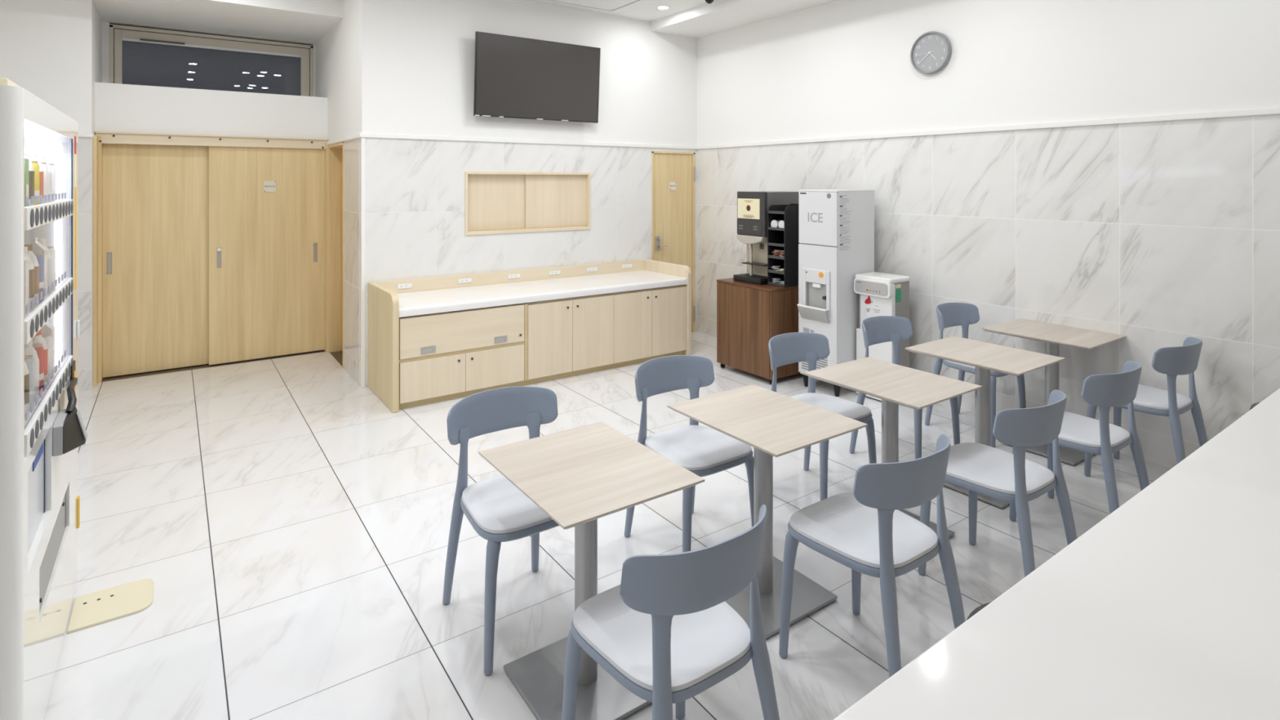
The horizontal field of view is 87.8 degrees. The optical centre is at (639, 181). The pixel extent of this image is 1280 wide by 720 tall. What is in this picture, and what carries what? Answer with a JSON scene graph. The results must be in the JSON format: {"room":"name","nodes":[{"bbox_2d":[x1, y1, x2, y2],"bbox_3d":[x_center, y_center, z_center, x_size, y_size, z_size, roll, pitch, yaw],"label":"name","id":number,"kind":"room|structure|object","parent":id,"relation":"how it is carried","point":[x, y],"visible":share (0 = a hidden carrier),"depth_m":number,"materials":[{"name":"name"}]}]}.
{"room":"break room","nodes":[
{"label":"break room","id":0,"kind":"room"},
{"bbox_2d":[0,0,102,134],"bbox_3d":[-4.934,-1.061,5.456,0.770,1.430,1.230,0,0,-35],"label":"wall","id":1,"kind":"structure","parent":0,"point":[51,50],"depth_m":5.05,"materials":[{"name":"white paint"}]},
{"bbox_2d":[78,137,93,391],"bbox_3d":[-4.662,0.639,5.156,0.670,1.970,0.433,0,0,-35],"label":"tiled wall","id":2,"kind":"structure","parent":0,"point":[85,144],"depth_m":5.15,"materials":[{"name":"stone"}]},
{"bbox_2d":[78,133,93,137],"bbox_3d":[-4.532,-0.353,4.981,0.680,0.025,0.030,0,0,-35],"label":"trim","id":3,"kind":"structure","parent":2,"relation":"attached to","point":[79,135],"depth_m":5.14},
{"bbox_2d":[102,143,208,377],"bbox_3d":[-4.100,0.653,5.682,0.766,1.918,0.041,0,0,-35],"label":"door","id":4,"kind":"structure","parent":2,"relation":"in","point":[155,198],"depth_m":5.65,"materials":[{"name":"brown wood"}]},
{"bbox_2d":[93,134,328,386],"bbox_3d":[-3.688,0.629,5.857,1.730,1.990,0.250,0,0,-35],"label":"trim","id":5,"kind":"structure","parent":2,"relation":"attached to","point":[97,146],"depth_m":5.36,"materials":[{"name":"brown wood"}]},
{"bbox_2d":[101,350,325,382],"bbox_3d":[-3.795,1.633,6.026,1.661,0.022,0.410,0,0,-35],"label":"trim","id":6,"kind":"structure","parent":2,"relation":"attached to","point":[204,366],"depth_m":5.76,"materials":[{"name":"wood"}]},
{"bbox_2d":[94,82,327,138],"bbox_3d":[-3.970,-0.601,6.257,1.730,0.400,0.930,0,0,-35],"label":"wall","id":7,"kind":"structure","parent":0,"point":[118,108],"depth_m":5.81,"materials":[{"name":"white paint"}]},
{"bbox_2d":[94,131,328,149],"bbox_3d":[-3.697,-0.354,5.875,1.725,0.096,0.090,0,0,-35],"label":"trim","id":8,"kind":"structure","parent":7,"relation":"attached to","point":[107,137],"depth_m":5.79,"materials":[{"name":"brown wood"}]},
{"bbox_2d":[93,0,342,45],"bbox_3d":[-4.035,-1.601,5.812,2.450,0.350,1.683,0,0,-35],"label":"ceiling","id":9,"kind":"structure","parent":0,"point":[304,22],"depth_m":5.77,"materials":[{"name":"paint"}]},
{"bbox_2d":[208,146,324,364],"bbox_3d":[-3.401,0.653,6.101,0.930,1.918,0.051,0,0,-35],"label":"door","id":10,"kind":"structure","parent":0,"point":[267,249],"depth_m":6.07,"materials":[{"name":"brown wood"}]},
{"bbox_2d":[263,181,275,191],"bbox_3d":[-3.390,0.049,6.091,0.100,0.100,0.007,0,0,-35],"label":"door sign","id":11,"kind":"object","parent":10,"relation":"attached to","point":[268,186],"visible":1,"depth_m":6.09,"materials":[{"name":"plastic"}]},
{"bbox_2d":[315,0,359,142],"bbox_3d":[-2.859,-1.061,6.269,0.100,1.430,2.290,0,0,-35],"label":"wall","id":12,"kind":"structure","parent":0,"point":[337,52],"depth_m":5.85,"materials":[{"name":"white paint"}]},
{"bbox_2d":[326,134,360,144],"bbox_3d":[-2.593,-0.356,5.796,0.030,0.025,1.410,0,0,-35],"label":"trim","id":13,"kind":"structure","parent":12,"relation":"attached to","point":[356,136],"depth_m":5.67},
{"bbox_2d":[343,137,359,384],"bbox_3d":[-2.362,0.639,5.561,0.103,1.970,0.560,0,0,-35],"label":"tiled wall","id":14,"kind":"structure","parent":0,"point":[351,148],"depth_m":5.49,"materials":[{"name":"stone"}]},
{"bbox_2d":[329,351,342,366],"bbox_3d":[-2.704,1.649,6.084,0.140,0.051,0.630,0,0,-35],"label":"trim","id":15,"kind":"structure","parent":14,"relation":"attached to","point":[338,355],"depth_m":6.16,"materials":[{"name":"wood"}]},
{"bbox_2d":[359,0,697,146],"bbox_3d":[-0.771,-1.061,6.278,3.525,1.430,0.100,0,0,-35],"label":"wall","id":16,"kind":"structure","parent":0,"point":[417,57],"depth_m":5.89,"materials":[{"name":"white paint"}]},
{"bbox_2d":[359,133,697,149],"bbox_3d":[-0.784,-0.361,6.201,3.455,0.035,0.030,0,0,-35],"label":"trim","id":17,"kind":"structure","parent":16,"relation":"attached to","point":[361,135],"depth_m":5.95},
{"bbox_2d":[473,31,600,123],"bbox_3d":[-0.919,-0.910,6.019,1.230,0.710,0.147,0,0,-35],"label":"television","id":18,"kind":"object","parent":16,"relation":"attached to","point":[515,77],"visible":1,"depth_m":5.94,"materials":[{"name":"black plastic"}]},
{"bbox_2d":[359,137,697,387],"bbox_3d":[-0.790,0.639,6.262,3.475,1.970,0.103,0,0,-35],"label":"tiled wall","id":19,"kind":"structure","parent":0,"point":[415,189],"depth_m":5.73,"materials":[{"name":"stone"}]},
{"bbox_2d":[360,137,364,388],"bbox_3d":[-2.175,0.640,5.226,0.028,1.968,0.015,0,0,-35],"label":"trim","id":20,"kind":"structure","parent":19,"relation":"attached to","point":[362,139],"depth_m":5.22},
{"bbox_2d":[465,171,590,235],"bbox_3d":[-1.015,0.191,6.091,1.244,0.547,0.105,0,0,-35],"label":"hatch","id":21,"kind":"object","parent":19,"relation":"attached to","point":[496,202],"visible":0.82,"depth_m":6.07,"materials":[{"name":"brown wood"}]},
{"bbox_2d":[651,151,694,332],"bbox_3d":[0.333,0.657,7.036,0.573,1.934,0.092,0,0,-35],"label":"trim","id":22,"kind":"structure","parent":19,"relation":"attached to","point":[652,152],"depth_m":7.15,"materials":[{"name":"brown wood"}]},
{"bbox_2d":[653,153,695,330],"bbox_3d":[0.367,0.663,7.003,0.541,1.898,0.105,0,0,-35],"label":"door","id":23,"kind":"structure","parent":19,"relation":"in","point":[673,209],"depth_m":7.02,"materials":[{"name":"brown wood"}]},
{"bbox_2d":[669,182,675,190],"bbox_3d":[0.348,0.051,7.004,0.085,0.085,0.007,0,0,-35],"label":"door sign","id":24,"kind":"object","parent":23,"relation":"attached to","point":[672,184],"visible":1,"depth_m":7.00,"materials":[{"name":"plastic"}]},
{"bbox_2d":[44,331,1172,719],"bbox_3d":[0.096,1.674,2.920,5.875,0.100,10.030,0,0,-35],"label":"floor","id":25,"kind":"structure","parent":0,"point":[290,527],"depth_m":2.91,"materials":[{"name":"tile"}]},
{"bbox_2d":[0,84,79,719],"bbox_3d":[-2.220,0.693,1.955,0.777,1.862,1.250,0,0,-35],"label":"vending machine","id":26,"kind":"object","parent":25,"relation":"on","point":[40,499],"visible":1,"depth_m":1.86,"materials":[{"name":"white metal"}]},
{"bbox_2d":[0,78,20,87],"bbox_3d":[-1.806,-0.255,1.806,0.162,0.038,0.200,0,0,-35],"label":"box","id":27,"kind":"object","parent":26,"relation":"on","point":[6,82],"visible":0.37,"depth_m":1.77,"materials":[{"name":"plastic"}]},
{"bbox_2d":[24,255,28,318],"bbox_3d":[-1.812,0.293,1.929,0.052,0.207,0.056,0,0,-35],"label":"carton","id":28,"kind":"object","parent":26,"relation":"on","point":[26,260],"visible":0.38,"depth_m":1.93,"materials":[{"name":"white cardboard"}]},
{"bbox_2d":[26,285,28,303],"bbox_3d":[-1.791,0.331,1.944,0.001,0.050,0.036,0,0,-35],"label":"print","id":29,"kind":"object","parent":28,"relation":"attached to","point":[27,286],"depth_m":1.94,"materials":[{"name":"paper"}]},
{"bbox_2d":[24,155,28,207],"bbox_3d":[-1.812,-0.004,1.929,0.052,0.207,0.056,0,0,-35],"label":"carton","id":30,"kind":"object","parent":26,"relation":"on","point":[26,159],"visible":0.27,"depth_m":1.93,"materials":[{"name":"green cardboard"}]},
{"bbox_2d":[24,361,29,419],"bbox_3d":[-1.812,0.593,1.929,0.061,0.198,0.061,0,0,-35],"label":"drink bottle","id":31,"kind":"object","parent":26,"relation":"on","point":[26,371],"visible":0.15,"depth_m":1.93,"materials":[{"name":"white plastic"}]},
{"bbox_2d":[24,246,34,312],"bbox_3d":[-1.863,0.297,2.001,0.061,0.198,0.061,0,0,-35],"label":"drink bottle","id":32,"kind":"object","parent":26,"relation":"on","point":[31,269],"visible":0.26,"depth_m":2.00,"materials":[{"name":"beige plastic"}]},
{"bbox_2d":[24,148,34,206],"bbox_3d":[-1.863,0.000,2.001,0.061,0.198,0.061,0,0,-35],"label":"drink bottle","id":33,"kind":"object","parent":26,"relation":"on","point":[31,171],"visible":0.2,"depth_m":2.00,"materials":[{"name":"white plastic"}]},
{"bbox_2d":[24,355,35,410],"bbox_3d":[-1.863,0.611,2.001,0.063,0.162,0.062,0,0,-35],"label":"drink can","id":34,"kind":"object","parent":26,"relation":"on","point":[28,359],"visible":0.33,"depth_m":2.00,"materials":[{"name":"metal"}]},
{"bbox_2d":[24,244,39,308],"bbox_3d":[-1.913,0.297,2.073,0.061,0.198,0.061,0,0,-35],"label":"drink bottle","id":35,"kind":"object","parent":26,"relation":"on","point":[30,253],"visible":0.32,"depth_m":2.08,"materials":[{"name":"white plastic"}]},
{"bbox_2d":[24,338,39,399],"bbox_3d":[-1.913,0.593,2.073,0.061,0.198,0.061,0,0,-35],"label":"drink bottle","id":36,"kind":"object","parent":26,"relation":"on","point":[29,349],"visible":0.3,"depth_m":2.08,"materials":[{"name":"white plastic"}]},
{"bbox_2d":[26,150,43,204],"bbox_3d":[-1.964,0.000,2.145,0.061,0.198,0.061,0,0,-35],"label":"drink bottle","id":37,"kind":"object","parent":26,"relation":"on","point":[32,154],"visible":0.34,"depth_m":2.15,"materials":[{"name":"white plastic"}]},
{"bbox_2d":[31,160,39,205],"bbox_3d":[-1.913,0.018,2.073,0.063,0.162,0.062,0,0,-35],"label":"drink can","id":38,"kind":"object","parent":26,"relation":"on","point":[36,166],"visible":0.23,"depth_m":2.07,"materials":[{"name":"metal"}]},
{"bbox_2d":[27,439,44,554],"bbox_3d":[-1.743,0.899,1.909,0.006,0.266,0.415,0,0,-35],"label":"poster","id":39,"kind":"object","parent":26,"relation":"attached to","point":[36,468],"depth_m":1.94,"materials":[{"name":"white paper"}]},
{"bbox_2d":[31,343,44,395],"bbox_3d":[-1.964,0.611,2.145,0.063,0.162,0.062,0,0,-35],"label":"drink can","id":40,"kind":"object","parent":26,"relation":"on","point":[38,348],"visible":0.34,"depth_m":2.15,"materials":[{"name":"metal"}]},
{"bbox_2d":[33,253,44,303],"bbox_3d":[-1.964,0.315,2.145,0.063,0.162,0.062,0,0,-35],"label":"drink can","id":41,"kind":"object","parent":26,"relation":"on","point":[40,258],"visible":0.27,"depth_m":2.15,"materials":[{"name":"metal"}]},
{"bbox_2d":[31,237,47,300],"bbox_3d":[-2.015,0.293,2.217,0.052,0.207,0.056,0,0,-35],"label":"drink bottle","id":42,"kind":"object","parent":26,"relation":"on","point":[37,247],"visible":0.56,"depth_m":2.21,"materials":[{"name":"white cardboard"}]},
{"bbox_2d":[32,328,47,386],"bbox_3d":[-2.015,0.593,2.217,0.061,0.198,0.061,0,0,-35],"label":"drink bottle","id":43,"kind":"object","parent":26,"relation":"on","point":[37,339],"visible":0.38,"depth_m":2.22,"materials":[{"name":"white plastic"}]},
{"bbox_2d":[24,128,56,143],"bbox_3d":[-1.919,-0.149,2.084,0.030,0.016,0.995,0,0,-35],"label":"vending machine light","id":44,"kind":"object","parent":26,"relation":"attached to","point":[35,134],"depth_m":2.21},
{"bbox_2d":[24,364,62,429],"bbox_3d":[-1.964,0.696,2.053,0.170,0.008,1.015,0,0,-35],"label":"display shelf","id":45,"kind":"object","parent":26,"relation":"attached to","point":[44,393],"depth_m":2.13,"materials":[{"name":"white plastic"}]},
{"bbox_2d":[36,152,51,203],"bbox_3d":[-2.066,0.000,2.289,0.061,0.198,0.061,0,0,-35],"label":"drink bottle","id":46,"kind":"object","parent":26,"relation":"on","point":[41,157],"visible":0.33,"depth_m":2.29,"materials":[{"name":"white plastic"}]},
{"bbox_2d":[37,238,51,296],"bbox_3d":[-2.066,0.297,2.289,0.061,0.198,0.061,0,0,-35],"label":"drink bottle","id":47,"kind":"object","parent":26,"relation":"on","point":[42,241],"visible":0.28,"depth_m":2.29,"materials":[{"name":"white plastic"}]},
{"bbox_2d":[40,162,48,204],"bbox_3d":[-2.015,0.018,2.217,0.063,0.162,0.062,0,0,-35],"label":"drink can","id":48,"kind":"object","parent":26,"relation":"on","point":[45,167],"visible":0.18,"depth_m":2.22,"materials":[{"name":"metal"}]},
{"bbox_2d":[40,333,52,382],"bbox_3d":[-2.066,0.611,2.289,0.063,0.162,0.062,0,0,-35],"label":"drink can","id":49,"kind":"object","parent":26,"relation":"on","point":[47,338],"visible":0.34,"depth_m":2.29,"materials":[{"name":"silver metal"}]},
{"bbox_2d":[41,321,54,373],"bbox_3d":[-2.116,0.589,2.361,0.052,0.207,0.056,0,0,-35],"label":"carton","id":50,"kind":"object","parent":26,"relation":"on","point":[48,328],"visible":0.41,"depth_m":2.36,"materials":[{"name":"white cardboard"}]},
{"bbox_2d":[46,246,55,292],"bbox_3d":[-2.116,0.315,2.361,0.063,0.162,0.062,0,0,-35],"label":"drink can","id":51,"kind":"object","parent":26,"relation":"on","point":[52,251],"visible":0.24,"depth_m":2.37,"materials":[{"name":"silver metal"}]},
{"bbox_2d":[48,163,55,202],"bbox_3d":[-2.116,0.018,2.361,0.063,0.162,0.062,0,0,-35],"label":"drink can","id":52,"kind":"object","parent":26,"relation":"on","point":[52,167],"visible":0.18,"depth_m":2.37,"materials":[{"name":"silver metal"}]},
{"bbox_2d":[54,143,62,366],"bbox_3d":[-2.187,0.284,2.499,0.020,0.850,0.016,0,0,-35],"label":"lamp","id":53,"kind":"object","parent":26,"relation":"on","point":[58,147],"depth_m":2.49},
{"bbox_2d":[52,360,87,456],"bbox_3d":[-1.990,0.784,2.355,0.076,0.190,0.551,0,0,-35],"label":"bag","id":54,"kind":"object","parent":26,"relation":"attached to","point":[68,430],"visible":1,"depth_m":2.19,"materials":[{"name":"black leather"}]},
{"bbox_2d":[66,578,154,633],"bbox_3d":[-2.021,1.619,2.554,0.249,0.010,0.240,0,0,-35],"label":"floor plate","id":55,"kind":"object","parent":25,"relation":"on","point":[95,608],"visible":1,"depth_m":2.54,"materials":[{"name":"beige plastic"}]},
{"bbox_2d":[442,386,559,675],"bbox_3d":[-0.461,1.229,2.482,0.454,0.791,0.483,0,0,-35],"label":"dining chair","id":56,"kind":"object","parent":25,"relation":"on","point":[497,510],"visible":0.83,"depth_m":2.51,"materials":[{"name":"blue plastic"}]},
{"bbox_2d":[462,475,552,533],"bbox_3d":[-0.442,1.166,2.455,0.400,0.022,0.410,0,0,-35],"label":"seat cushion","id":57,"kind":"object","parent":56,"relation":"on","point":[492,505],"depth_m":2.35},
{"bbox_2d":[368,258,691,413],"bbox_3d":[-0.831,1.210,5.727,2.708,0.828,0.719,0,0,-35],"label":"base cabinet","id":58,"kind":"object","parent":25,"relation":"on","point":[437,339],"visible":0.99,"depth_m":5.33,"materials":[{"name":"brown wood"}]},
{"bbox_2d":[397,283,412,288],"bbox_3d":[-1.901,0.847,5.373,0.116,0.036,0.009,0,0,-35],"label":"power outlet","id":59,"kind":"object","parent":58,"relation":"attached to","point":[406,285],"visible":1,"depth_m":5.37,"materials":[{"name":"white plastic"}]},
{"bbox_2d":[457,278,471,283],"bbox_3d":[-1.490,0.847,5.662,0.116,0.036,0.009,0,0,-35],"label":"power outlet","id":60,"kind":"object","parent":58,"relation":"attached to","point":[463,280],"visible":1,"depth_m":5.66,"materials":[{"name":"white plastic"}]},
{"bbox_2d":[507,273,519,279],"bbox_3d":[-1.120,0.847,5.923,0.116,0.036,0.009,0,0,-35],"label":"power outlet","id":61,"kind":"object","parent":58,"relation":"attached to","point":[509,276],"visible":1,"depth_m":5.92,"materials":[{"name":"white plastic"}]},
{"bbox_2d":[396,270,687,317],"bbox_3d":[-0.824,0.932,5.718,2.616,0.059,0.682,0,0,-35],"label":"countertop","id":62,"kind":"structure","parent":58,"relation":"on","point":[434,301],"depth_m":5.50,"materials":[{"name":"stone"}]},
{"bbox_2d":[478,421,704,719],"bbox_3d":[-0.175,1.272,2.157,0.492,0.704,0.604,0,0,-35],"label":"cafe table","id":63,"kind":"object","parent":25,"relation":"on","point":[578,477],"visible":0.71,"depth_m":2.12,"materials":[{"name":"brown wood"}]},
{"bbox_2d":[561,504,779,719],"bbox_3d":[0.083,1.229,1.727,0.454,0.791,0.483,0,0,-35],"label":"dining chair","id":64,"kind":"object","parent":25,"relation":"on","point":[668,633],"visible":1,"depth_m":1.60,"materials":[{"name":"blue plastic"}]},
{"bbox_2d":[573,584,751,692],"bbox_3d":[0.064,1.166,1.754,0.400,0.022,0.410,0,0,-35],"label":"seat cushion","id":65,"kind":"object","parent":64,"relation":"on","point":[709,645],"depth_m":1.67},
{"bbox_2d":[624,355,753,552],"bbox_3d":[0.226,1.229,2.965,0.454,0.791,0.483,0,0,-35],"label":"dining chair","id":66,"kind":"object","parent":25,"relation":"on","point":[703,451],"visible":0.86,"depth_m":2.99,"materials":[{"name":"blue plastic"}]},
{"bbox_2d":[644,425,751,471],"bbox_3d":[0.245,1.166,2.939,0.400,0.022,0.410,0,0,-35],"label":"seat cushion","id":67,"kind":"object","parent":66,"relation":"on","point":[692,447],"depth_m":2.88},
{"bbox_2d":[716,277,799,384],"bbox_3d":[1.090,1.242,5.701,0.577,0.765,0.651,0,0,-35],"label":"cabinet","id":68,"kind":"object","parent":25,"relation":"on","point":[748,315],"visible":0.66,"depth_m":5.45,"materials":[{"name":"brown wood"}]},
{"bbox_2d":[733,191,799,284],"bbox_3d":[1.093,0.474,5.755,0.470,0.770,0.330,0,0,-35],"label":"coffee machine","id":69,"kind":"object","parent":68,"relation":"on","point":[753,207],"visible":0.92,"depth_m":5.65,"materials":[{"name":"grey plastic"}]},
{"bbox_2d":[733,273,767,284],"bbox_3d":[0.964,0.834,5.668,0.160,0.050,0.325,0,0,-35],"label":"drip tray","id":70,"kind":"object","parent":69,"relation":"on","point":[753,278],"depth_m":5.64,"materials":[{"name":"black plastic"}]},
{"bbox_2d":[737,273,767,278],"bbox_3d":[0.972,0.808,5.662,0.145,0.002,0.267,0,0,-35],"label":"grille","id":71,"kind":"object","parent":69,"relation":"attached to","point":[744,275],"depth_m":5.67,"materials":[{"name":"grey plastic"}]},
{"bbox_2d":[742,261,767,266],"bbox_3d":[0.997,0.704,5.658,0.112,0.010,0.260,0,0,-35],"label":"shelf","id":72,"kind":"object","parent":69,"relation":"attached to","point":[757,264],"depth_m":5.67,"materials":[{"name":"black plastic"}]},
{"bbox_2d":[767,203,799,287],"bbox_3d":[1.219,0.524,5.515,0.260,0.670,0.190,0,0,-35],"label":"rack","id":73,"kind":"object","parent":68,"relation":"on","point":[786,238],"visible":0.86,"depth_m":5.45,"materials":[{"name":"plastic"}]},
{"bbox_2d":[770,219,780,227],"bbox_3d":[1.170,0.357,5.535,0.154,0.072,0.073,0,0,-35],"label":"cup stack","id":74,"kind":"object","parent":73,"relation":"on","point":[774,223],"visible":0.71,"depth_m":5.49,"materials":[{"name":"paper"}]},
{"bbox_2d":[666,384,867,639],"bbox_3d":[0.486,1.272,2.623,0.492,0.704,0.604,0,0,-35],"label":"cafe table","id":75,"kind":"object","parent":25,"relation":"on","point":[776,424],"visible":0.65,"depth_m":2.59,"materials":[{"name":"wood"}]},
{"bbox_2d":[768,332,876,500],"bbox_3d":[0.913,1.229,3.449,0.454,0.791,0.483,0,0,-35],"label":"dining chair","id":76,"kind":"object","parent":25,"relation":"on","point":[786,348],"visible":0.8,"depth_m":3.55,"materials":[{"name":"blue plastic"}]},
{"bbox_2d":[790,392,871,420],"bbox_3d":[0.932,1.166,3.422,0.400,0.022,0.410,0,0,-35],"label":"seat cushion","id":77,"kind":"object","parent":76,"relation":"on","point":[851,410],"depth_m":3.44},
{"bbox_2d":[797,189,874,396],"bbox_3d":[1.526,0.846,5.233,0.513,1.556,0.377,0,0,-35],"label":"ice dispenser","id":78,"kind":"object","parent":25,"relation":"on","point":[837,226],"visible":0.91,"depth_m":5.08,"materials":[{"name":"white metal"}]},
{"bbox_2d":[797,306,830,323],"bbox_3d":[1.334,1.020,5.114,0.054,0.107,0.273,0,0,-35],"label":"tray","id":79,"kind":"object","parent":78,"relation":"on","point":[813,314],"depth_m":5.10,"materials":[{"name":"grey plastic"}]},
{"bbox_2d":[840,195,851,249],"bbox_3d":[1.553,0.312,5.023,0.140,0.411,0.001,0,0,-35],"label":"print","id":80,"kind":"object","parent":78,"relation":"attached to","point":[845,200],"depth_m":5.02},
{"bbox_2d":[778,434,965,677],"bbox_3d":[0.774,1.229,2.213,0.454,0.791,0.483,0,0,-35],"label":"dining chair","id":81,"kind":"object","parent":25,"relation":"on","point":[864,531],"visible":0.98,"depth_m":2.11,"materials":[{"name":"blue plastic"}]},
{"bbox_2d":[789,493,938,568],"bbox_3d":[0.755,1.166,2.240,0.400,0.022,0.410,0,0,-35],"label":"seat cushion","id":82,"kind":"object","parent":81,"relation":"on","point":[844,529],"depth_m":2.18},
{"bbox_2d":[853,271,910,401],"bbox_3d":[1.813,1.165,4.990,0.264,0.918,0.317,0,0,-35],"label":"water dispenser","id":83,"kind":"object","parent":25,"relation":"on","point":[880,294],"visible":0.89,"depth_m":4.91,"materials":[{"name":"white plastic"}]},
{"bbox_2d":[804,356,982,537],"bbox_3d":[1.162,1.272,3.092,0.492,0.704,0.604,0,0,-35],"label":"cafe table","id":84,"kind":"object","parent":25,"relation":"on","point":[895,384],"visible":0.46,"depth_m":3.06,"materials":[{"name":"wood"}]},
{"bbox_2d":[848,315,959,459],"bbox_3d":[1.550,1.229,3.898,0.454,0.791,0.483,0,0,-35],"label":"dining chair","id":85,"kind":"object","parent":25,"relation":"on","point":[877,329],"visible":0.59,"depth_m":4.04,"materials":[{"name":"blue plastic"}]},
{"bbox_2d":[924,302,1026,447],"bbox_3d":[2.196,1.229,4.353,0.454,0.791,0.483,0,0,-35],"label":"dining chair","id":86,"kind":"object","parent":25,"relation":"on","point":[948,314],"visible":0.67,"depth_m":4.41,"materials":[{"name":"blue plastic"}]},
{"bbox_2d":[942,359,997,372],"bbox_3d":[2.215,1.166,4.326,0.400,0.022,0.410,0,0,-35],"label":"seat cushion","id":87,"kind":"object","parent":86,"relation":"on","point":[953,364],"depth_m":4.24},
{"bbox_2d":[966,601,991,620],"bbox_3d":[0.824,1.273,1.309,0.390,0.702,0.390,0,0,-35],"label":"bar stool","id":88,"kind":"object","parent":25,"relation":"on","point":[975,611],"visible":0.02,"depth_m":1.44,"materials":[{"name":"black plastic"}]},
{"bbox_2d":[905,336,1065,508],"bbox_3d":[1.837,1.272,3.564,0.492,0.704,0.604,0,0,-35],"label":"cafe table","id":89,"kind":"object","parent":25,"relation":"on","point":[985,357],"visible":0.55,"depth_m":3.53,"materials":[{"name":"wood"}]},
{"bbox_2d":[917,389,1077,577],"bbox_3d":[1.448,1.229,2.688,0.454,0.791,0.483,0,0,-35],"label":"dining chair","id":90,"kind":"object","parent":25,"relation":"on","point":[986,470],"visible":0.88,"depth_m":2.56,"materials":[{"name":"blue plastic"}]},
{"bbox_2d":[946,442,1054,494],"bbox_3d":[1.430,1.166,2.715,0.400,0.022,0.410,0,0,-35],"label":"seat cushion","id":91,"kind":"object","parent":90,"relation":"on","point":[981,468],"depth_m":2.65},
{"bbox_2d":[982,318,1125,465],"bbox_3d":[2.516,1.272,4.061,0.492,0.704,0.604,0,0,-35],"label":"cafe table","id":92,"kind":"object","parent":25,"relation":"on","point":[1053,335],"visible":0.46,"depth_m":4.02,"materials":[{"name":"wood"}]},
{"bbox_2d":[833,387,1279,719],"bbox_3d":[2.047,1.124,1.578,4.121,1.000,0.890,0,0,-35],"label":"countertop","id":93,"kind":"structure","parent":25,"relation":"on","point":[1167,607],"depth_m":0.94,"materials":[{"name":"stone"}]},
{"bbox_2d":[1008,360,1149,521],"bbox_3d":[2.070,1.229,3.126,0.454,0.791,0.483,0,0,-35],"label":"dining chair","id":94,"kind":"object","parent":25,"relation":"on","point":[1079,433],"visible":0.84,"depth_m":2.95,"materials":[{"name":"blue plastic"}]},
{"bbox_2d":[1057,410,1130,448],"bbox_3d":[2.051,1.166,3.153,0.400,0.022,0.410,0,0,-35],"label":"seat cushion","id":95,"kind":"object","parent":94,"relation":"on","point":[1077,431],"depth_m":3.04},
{"bbox_2d":[1084,337,1208,476],"bbox_3d":[2.748,1.229,3.604,0.454,0.791,0.483,0,0,-35],"label":"dining chair","id":96,"kind":"object","parent":25,"relation":"on","point":[1172,362],"visible":0.78,"depth_m":3.43,"materials":[{"name":"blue plastic"}]},
{"bbox_2d":[1133,384,1191,410],"bbox_3d":[2.730,1.166,3.631,0.400,0.022,0.410,0,0,-35],"label":"seat cushion","id":97,"kind":"object","parent":96,"relation":"on","point":[1148,397],"depth_m":3.50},
{"bbox_2d":[527,0,714,21],"bbox_3d":[0.103,-1.708,2.244,5.308,0.135,8.917,0,0,-35],"label":"ceiling","id":98,"kind":"structure","parent":0,"point":[643,10],"depth_m":6.29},
{"bbox_2d":[552,0,636,10],"bbox_3d":[0.110,-1.698,1.733,4.732,0.115,8.074,0,0,-35],"label":"ceiling panel","id":99,"kind":"object","parent":98,"relation":"attached to","point":[610,5],"visible":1,"depth_m":6.12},
{"bbox_2d":[650,0,836,38],"bbox_3d":[2.735,-1.660,3.695,0.667,0.231,8.260,0,0,-35],"label":"ceiling","id":100,"kind":"structure","parent":0,"point":[719,15],"depth_m":6.25,"materials":[{"name":"paint"}]},
{"bbox_2d":[697,114,1279,467],"bbox_3d":[2.992,0.639,3.907,0.103,1.970,8.310,0,0,-35],"label":"tiled wall","id":101,"kind":"structure","parent":0,"point":[1157,235],"depth_m":4.16,"materials":[{"name":"stone"}]},
{"bbox_2d":[697,0,1279,146],"bbox_3d":[2.993,-1.061,3.908,0.100,1.430,8.310,0,0,-35],"label":"wall","id":102,"kind":"structure","parent":0,"point":[838,68],"depth_m":4.67,"materials":[{"name":"white paint"}]},
{"bbox_2d":[910,31,951,74],"bbox_3d":[2.166,-0.956,4.958,0.044,0.314,0.314,0,0,-35],"label":"wall clock","id":103,"kind":"object","parent":102,"relation":"attached to","point":[931,52],"visible":1,"depth_m":4.95,"materials":[{"name":"white"}]},
{"bbox_2d":[697,106,1279,149],"bbox_3d":[2.983,-0.361,3.827,0.030,0.035,8.190,0,0,-35],"label":"trim","id":104,"kind":"structure","parent":102,"relation":"attached to","point":[1264,111],"depth_m":4.34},
{"bbox_3d":[-4.188,-1.123,6.568,1.730,0.645,0.170,0,0,-35],"label":"wall","id":105,"kind":"structure","parent":0,"visible":0},
{"bbox_2d":[102,21,315,97],"bbox_3d":[-4.122,-1.113,6.474,1.730,0.625,0.100,0,0,-35],"label":"trim","id":106,"kind":"structure","parent":105,"relation":"attached to","point":[105,25],"depth_m":5.95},
{"bbox_2d":[109,23,313,96],"bbox_3d":[-4.105,-1.106,6.480,1.665,0.610,0.110,0,0,-35],"label":"window","id":107,"kind":"structure","parent":105,"relation":"in","point":[117,33],"depth_m":6.39,"materials":[{"name":"beige metal"}]},
{"bbox_3d":[-3.209,0.639,6.784,0.120,1.970,1.045,0,0,-35],"label":"wall","id":108,"kind":"structure","parent":0,"visible":0},
{"bbox_2d":[328,142,343,368],"bbox_3d":[-2.706,0.640,6.080,0.148,1.968,0.685,0,0,-35],"label":"trim","id":109,"kind":"structure","parent":108,"relation":"attached to","point":[334,149],"depth_m":6.32,"materials":[{"name":"brown wood"}]},
{"bbox_2d":[341,147,342,351],"bbox_3d":[-2.662,0.649,6.111,0.040,1.930,0.625,0,0,-35],"label":"door","id":110,"kind":"structure","parent":108,"relation":"in","point":[341,148],"depth_m":6.30,"materials":[{"name":"brown wood"}]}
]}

